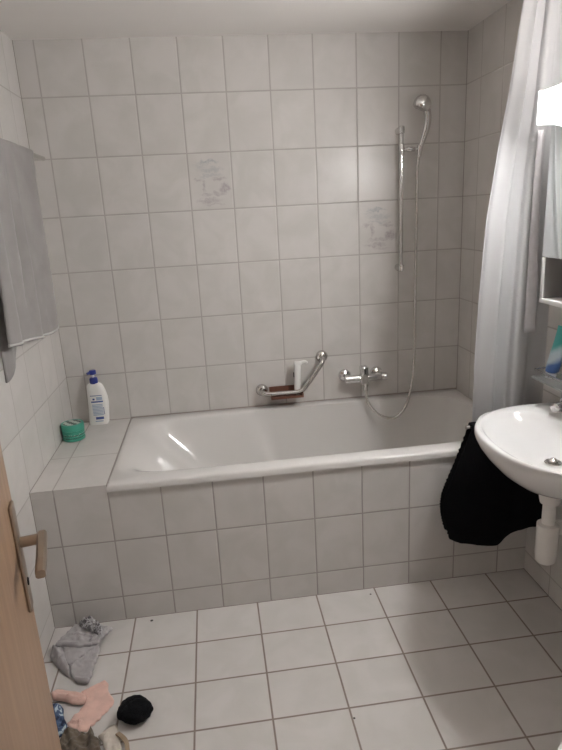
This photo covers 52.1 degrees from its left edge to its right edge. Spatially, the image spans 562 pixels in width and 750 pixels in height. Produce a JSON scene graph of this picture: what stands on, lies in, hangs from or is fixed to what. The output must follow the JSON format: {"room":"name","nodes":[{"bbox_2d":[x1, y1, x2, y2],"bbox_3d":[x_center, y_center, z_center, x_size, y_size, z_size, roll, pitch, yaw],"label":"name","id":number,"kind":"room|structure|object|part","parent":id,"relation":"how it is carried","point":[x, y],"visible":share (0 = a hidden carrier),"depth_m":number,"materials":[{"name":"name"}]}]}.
{"room":"bathroom","nodes":[
{"label":"bathroom","id":0,"kind":"room"},
{"bbox_2d":[0,30,72,658],"bbox_3d":[-0.962,0.053,1.507,0.100,2.331,2.580,-5,16,-6],"label":"wall","id":1,"kind":"structure","parent":0,"point":[34,404],"depth_m":2.27,"materials":[{"name":"tile"}]},
{"bbox_2d":[33,153,44,160],"bbox_3d":[-0.990,-0.796,2.012,0.094,0.040,0.883,-5,16,-6],"label":"towel bar","id":2,"kind":"object","parent":1,"relation":"attached to","point":[36,156],"visible":0.2,"depth_m":2.36,"materials":[{"name":"silver metal"}]},
{"bbox_2d":[0,138,58,382],"bbox_3d":[-0.932,-0.428,2.064,0.076,0.779,0.638,-5,16,-6],"label":"hand towel","id":3,"kind":"object","parent":2,"relation":"hanging from","point":[28,310],"visible":1,"depth_m":2.02,"materials":[{"name":"white fabric"}]},
{"bbox_2d":[29,493,54,626],"bbox_3d":[-0.933,0.736,2.252,0.002,0.604,0.002,-5,16,-6],"label":"trim","id":4,"kind":"structure","parent":1,"relation":"attached to","point":[29,493],"depth_m":2.27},
{"bbox_2d":[29,440,62,492],"bbox_3d":[-0.996,0.344,2.533,0.002,0.004,0.759,-5,16,-6],"label":"trim","id":5,"kind":"structure","parent":1,"relation":"attached to","point":[62,440],"depth_m":2.38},
{"bbox_2d":[13,31,467,421],"bbox_3d":[-0.083,-0.391,2.900,2.214,2.331,0.100,-5,16,-6],"label":"wall","id":6,"kind":"structure","parent":0,"point":[220,214],"depth_m":2.73,"materials":[{"name":"tile"}]},
{"bbox_2d":[12,40,72,416],"bbox_3d":[-1.089,-0.584,2.662,0.002,1.724,0.002,-5,16,-6],"label":"trim","id":7,"kind":"structure","parent":6,"relation":"attached to","point":[12,40],"depth_m":2.53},
{"bbox_2d":[256,350,327,399],"bbox_3d":[0.061,0.002,2.925,0.382,0.215,0.098,-5,16,-6],"label":"grab bar","id":8,"kind":"object","parent":6,"relation":"attached to","point":[276,392],"visible":0.98,"depth_m":2.91,"materials":[{"name":"silver metal"}]},
{"bbox_2d":[269,385,303,399],"bbox_3d":[0.027,0.087,2.939,0.166,0.044,0.088,-5,16,-6],"label":"soap tray","id":9,"kind":"object","parent":8,"relation":"on","point":[276,392],"depth_m":2.91,"materials":[{"name":"brown plastic"}]},
{"bbox_2d":[293,360,307,394],"bbox_3d":[0.102,0.011,2.932,0.078,0.177,0.029,-5,16,-6],"label":"pump dispenser","id":10,"kind":"object","parent":8,"relation":"on","point":[297,370],"visible":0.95,"depth_m":2.91,"materials":[{"name":"plastic"}]},
{"bbox_2d":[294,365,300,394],"bbox_3d":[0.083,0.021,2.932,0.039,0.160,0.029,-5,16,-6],"label":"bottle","id":11,"kind":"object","parent":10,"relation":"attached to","point":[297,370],"depth_m":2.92,"materials":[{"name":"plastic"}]},
{"bbox_2d":[131,388,456,417],"bbox_3d":[0.094,0.144,3.018,1.729,0.007,0.003,-5,16,-6],"label":"trim","id":12,"kind":"structure","parent":6,"relation":"attached to","point":[445,388],"depth_m":3.01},
{"bbox_2d":[338,365,387,390],"bbox_3d":[0.425,0.013,2.975,0.241,0.134,0.098,-5,16,-6],"label":"mixer","id":13,"kind":"object","parent":6,"relation":"attached to","point":[376,373],"visible":1,"depth_m":2.95,"materials":[{"name":"silver metal"}]},
{"bbox_3d":[0.424,0.000,2.945,0.039,0.093,0.048,-5,16,-6],"label":"lever","id":14,"kind":"part","parent":13,"relation":"part of","materials":[{"name":"silver metal"}]},
{"bbox_3d":[0.532,0.007,2.968,0.030,0.042,0.042,-5,16,-6],"label":"temperature knob","id":15,"kind":"part","parent":13,"relation":"part of","materials":[{"name":"silver metal"}]},
{"bbox_2d":[395,126,422,271],"bbox_3d":[0.616,-0.841,2.775,0.126,0.669,0.067,-2,16,2],"label":"shower rail","id":16,"kind":"object","parent":6,"relation":"attached to","point":[400,130],"visible":1,"depth_m":2.73,"materials":[{"name":"silver metal"}]},
{"bbox_3d":[0.577,-0.832,2.760,0.018,0.663,0.018,-5,16,-6],"label":"rail","id":17,"kind":"part","parent":16,"relation":"part of","materials":[{"name":"silver metal"}]},
{"bbox_2d":[413,94,431,156],"bbox_3d":[0.646,-1.142,2.635,0.084,0.262,0.087,1,16,15],"label":"shower","id":18,"kind":"object","parent":16,"relation":"attached to","point":[422,102],"visible":1,"depth_m":2.62,"materials":[{"name":"silver metal"}]},
{"bbox_2d":[365,157,419,418],"bbox_3d":[0.552,-0.394,2.833,0.286,1.275,0.078,-7,16,-13],"label":"shower hose","id":19,"kind":"object","parent":18,"relation":"attached to","point":[418,158],"visible":1,"depth_m":2.90,"materials":[{"name":"silver metal"}]},
{"bbox_3d":[0.664,-1.132,2.654,0.060,0.229,0.058,-5,16,-6],"label":"handle","id":20,"kind":"part","parent":18,"relation":"part of","materials":[{"name":"silver metal"}]},
{"bbox_2d":[456,30,468,387],"bbox_3d":[0.904,-0.753,2.876,0.002,1.724,0.002,-5,16,-6],"label":"trim","id":21,"kind":"structure","parent":6,"relation":"attached to","point":[468,30],"depth_m":2.85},
{"bbox_2d":[0,0,510,39],"bbox_3d":[0.022,-1.203,1.287,2.214,0.100,2.780,-5,16,-6],"label":"ceiling","id":22,"kind":"structure","parent":0,"point":[19,19],"depth_m":2.30,"materials":[{"name":"paint"}]},
{"bbox_2d":[44,569,561,749],"bbox_3d":[0.187,1.214,1.655,2.214,0.100,3.400,-5,16,-6],"label":"floor","id":23,"kind":"structure","parent":0,"point":[474,662],"depth_m":2.04,"materials":[{"name":"tile"}]},
{"bbox_2d":[53,703,66,737],"bbox_3d":[-0.743,1.135,1.886,0.068,0.019,0.176,-11,18,-27],"label":"patterned garment","id":24,"kind":"object","parent":23,"relation":"on","point":[61,723],"visible":0.48,"depth_m":1.89,"materials":[{"name":"blue fabric"}]},
{"bbox_2d":[60,726,100,749],"bbox_3d":[-0.623,1.149,1.776,0.158,0.038,0.172,-5,16,-6],"label":"garment","id":25,"kind":"object","parent":23,"relation":"on","point":[71,738],"visible":0.96,"depth_m":1.80,"materials":[{"name":"brown fabric"}]},
{"bbox_2d":[50,615,112,683],"bbox_3d":[-0.779,1.028,2.179,0.209,0.069,0.300,-2,16,4],"label":"shirt","id":26,"kind":"object","parent":23,"relation":"on","point":[76,653],"visible":1,"depth_m":2.18,"materials":[{"name":"fabric"}]},
{"bbox_2d":[52,680,113,731],"bbox_3d":[-0.663,1.101,1.962,0.174,0.033,0.234,-16,20,-38],"label":"garment","id":27,"kind":"object","parent":23,"relation":"on","point":[97,700],"visible":0.99,"depth_m":1.95,"materials":[{"name":"fabric"}]},
{"bbox_2d":[98,724,129,749],"bbox_3d":[-0.516,1.153,1.784,0.085,0.018,0.181,-10,17,-22],"label":"garment","id":28,"kind":"object","parent":23,"relation":"on","point":[110,737],"visible":1,"depth_m":1.81,"materials":[{"name":"fabric"}]},
{"bbox_2d":[117,695,153,724],"bbox_3d":[-0.479,1.099,1.891,0.118,0.060,0.105,-5,16,-6],"label":"ball","id":29,"kind":"object","parent":23,"relation":"on","point":[135,709],"visible":1,"depth_m":1.86,"materials":[{"name":"black fabric"}]},
{"bbox_2d":[30,418,526,627],"bbox_3d":[0.016,0.551,2.724,2.014,0.607,0.761,-5,16,-6],"label":"surround","id":30,"kind":"object","parent":23,"relation":"on","point":[117,555],"visible":0.79,"depth_m":2.35,"materials":[{"name":"tile"}]},
{"bbox_2d":[60,419,85,441],"bbox_3d":[-0.967,0.259,2.677,0.103,0.082,0.103,-5,16,-6],"label":"jar","id":31,"kind":"object","parent":30,"relation":"on","point":[73,430],"visible":1,"depth_m":2.64,"materials":[{"name":"teal plastic"}]},
{"bbox_3d":[-0.968,0.235,2.671,0.103,0.032,0.103,-5,16,-6],"label":"lid","id":32,"kind":"part","parent":31,"relation":"part of","materials":[{"name":"teal plastic"}]},
{"bbox_2d":[86,369,109,424],"bbox_3d":[-0.908,0.109,2.841,0.105,0.276,0.055,-5,16,-6],"label":"shampoo bottle","id":33,"kind":"object","parent":30,"relation":"on","point":[98,402],"visible":1,"depth_m":2.82,"materials":[{"name":"plastic"}]},
{"bbox_2d":[106,419,130,484],"bbox_3d":[-0.715,0.322,2.564,0.003,0.006,0.759,-5,16,-6],"label":"trim","id":34,"kind":"structure","parent":30,"relation":"attached to","point":[130,419],"depth_m":2.47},
{"bbox_2d":[106,389,472,492],"bbox_3d":[0.153,0.451,2.708,1.728,0.428,0.771,-5,16,-6],"label":"bathtub","id":35,"kind":"object","parent":30,"relation":"in","point":[249,442],"visible":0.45,"depth_m":2.92,"materials":[{"name":"ceramic"}]},
{"bbox_2d":[56,568,523,627],"bbox_3d":[0.080,0.943,2.442,2.014,0.002,0.002,-5,16,-6],"label":"trim","id":36,"kind":"structure","parent":30,"relation":"attached to","point":[522,568],"depth_m":2.44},
{"bbox_2d":[457,0,561,609],"bbox_3d":[1.132,-0.124,1.732,0.100,2.331,2.580,-5,16,-6],"label":"wall","id":37,"kind":"structure","parent":0,"point":[492,42],"depth_m":2.57,"materials":[{"name":"tile"}]},
{"bbox_2d":[465,425,471,429],"bbox_3d":[0.877,0.184,2.192,0.360,0.044,0.044,-5,16,-6],"label":"towel rail","id":38,"kind":"object","parent":37,"relation":"attached to","point":[467,427],"visible":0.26,"depth_m":2.17,"materials":[{"name":"silver metal"}]},
{"bbox_2d":[440,422,542,545],"bbox_3d":[0.837,0.422,2.249,0.422,0.522,0.075,-5,16,-6],"label":"bath towel","id":39,"kind":"object","parent":38,"relation":"hanging from","point":[480,505],"visible":0.7,"depth_m":2.25,"materials":[{"name":"black fabric"}]},
{"bbox_2d":[474,402,561,565],"bbox_3d":[0.882,0.404,1.888,0.451,0.432,0.624,-5,16,-6],"label":"basin","id":40,"kind":"object","parent":37,"relation":"attached to","point":[524,442],"visible":0.99,"depth_m":1.88,"materials":[{"name":"ceramic"}]},
{"bbox_3d":[0.875,0.272,1.850,0.450,0.156,0.624,-5,16,-6],"label":"basin bowl","id":41,"kind":"part","parent":40,"relation":"part of","materials":[{"name":"ceramic"}]},
{"bbox_2d":[550,392,561,413],"bbox_3d":[0.984,0.095,2.008,0.103,0.089,0.084,-5,16,-6],"label":"tap","id":42,"kind":"object","parent":40,"relation":"on","point":[557,406],"visible":0.98,"depth_m":1.99,"materials":[{"name":"silver metal"}]},
{"bbox_3d":[0.971,0.110,2.006,0.076,0.037,0.033,-13,19,-32],"label":"spout","id":43,"kind":"part","parent":42,"relation":"part of","materials":[{"name":"silver metal"}]},
{"bbox_2d":[524,569,561,610],"bbox_3d":[1.190,1.099,1.680,0.002,0.002,1.817,-5,16,-6],"label":"trim","id":44,"kind":"structure","parent":37,"relation":"attached to","point":[524,569],"depth_m":2.40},
{"bbox_2d":[532,365,561,391],"bbox_3d":[1.025,0.072,1.860,0.119,0.058,0.588,-5,16,-6],"label":"glass shelf","id":45,"kind":"object","parent":37,"relation":"attached to","point":[556,383],"visible":0.85,"depth_m":2.06,"materials":[{"name":"white"}]},
{"bbox_3d":[1.023,0.047,1.858,0.119,0.008,0.577,-5,16,-6],"label":"rail","id":46,"kind":"part","parent":45,"relation":"part of","materials":[{"name":"silver metal"}]},
{"bbox_2d":[545,325,561,378],"bbox_3d":[0.985,-0.076,2.042,0.044,0.201,0.114,-5,16,-6],"label":"toothpaste tube","id":47,"kind":"object","parent":45,"relation":"on","point":[554,362],"visible":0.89,"depth_m":2.04,"materials":[{"name":"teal plastic"}]},
{"bbox_2d":[537,84,561,307],"bbox_3d":[0.955,-0.511,1.671,0.200,0.670,0.506,-5,16,-6],"label":"upper cabinet","id":48,"kind":"object","parent":37,"relation":"attached to","point":[549,112],"visible":1,"depth_m":1.86,"materials":[{"name":"white paint"}]},
{"bbox_2d":[537,84,561,124],"bbox_3d":[0.940,-0.785,1.589,0.200,0.099,0.498,-5,16,-6],"label":"light","id":49,"kind":"object","parent":48,"relation":"on","point":[549,112],"depth_m":1.76,"materials":[{"name":"white"}]},
{"bbox_3d":[0.918,-0.536,1.663,0.017,0.415,0.500,-5,16,-6],"label":"mirror door","id":50,"kind":"part","parent":48,"relation":"part of","materials":[{"name":"clear glass"}]},
{"bbox_3d":[-0.033,-1.242,1.766,2.014,0.022,0.022,-5,16,-6],"label":"curtain rod","id":51,"kind":"object","parent":37,"relation":"attached to","visible":0},
{"bbox_2d":[472,0,561,421],"bbox_3d":[0.866,-0.349,2.122,0.279,1.978,0.056,-5,16,-6],"label":"shower curtain","id":52,"kind":"object","parent":51,"relation":"hanging from","point":[506,357],"depth_m":2.08,"materials":[{"name":"grey fabric"}]},
{"bbox_3d":[0.914,-0.501,2.066,0.048,0.706,0.014,-3,16,-1],"label":"fabric strip","id":53,"kind":"part","parent":52,"relation":"part of","materials":[{"name":"white fabric"}]},
{"bbox_3d":[0.253,0.320,0.338,2.214,2.331,0.100,-5,16,-6],"label":"wall","id":54,"kind":"structure","parent":0,"visible":0},
{"bbox_2d":[0,444,61,749],"bbox_3d":[-0.380,0.401,0.764,0.094,1.992,0.800,-8,17,-17],"label":"door","id":55,"kind":"structure","parent":54,"relation":"in","point":[27,716],"depth_m":1.02,"materials":[{"name":"brown wood"}]},
{"bbox_3d":[-0.497,0.349,1.100,0.007,0.227,0.034,-8,17,-17],"label":"handle plate","id":56,"kind":"part","parent":55,"relation":"part of","materials":[{"name":"brown metal"}]},
{"bbox_3d":[-0.459,0.332,1.061,0.049,0.040,0.111,-8,17,-17],"label":"lever","id":57,"kind":"part","parent":55,"relation":"part of","materials":[{"name":"brown metal"}]}
]}

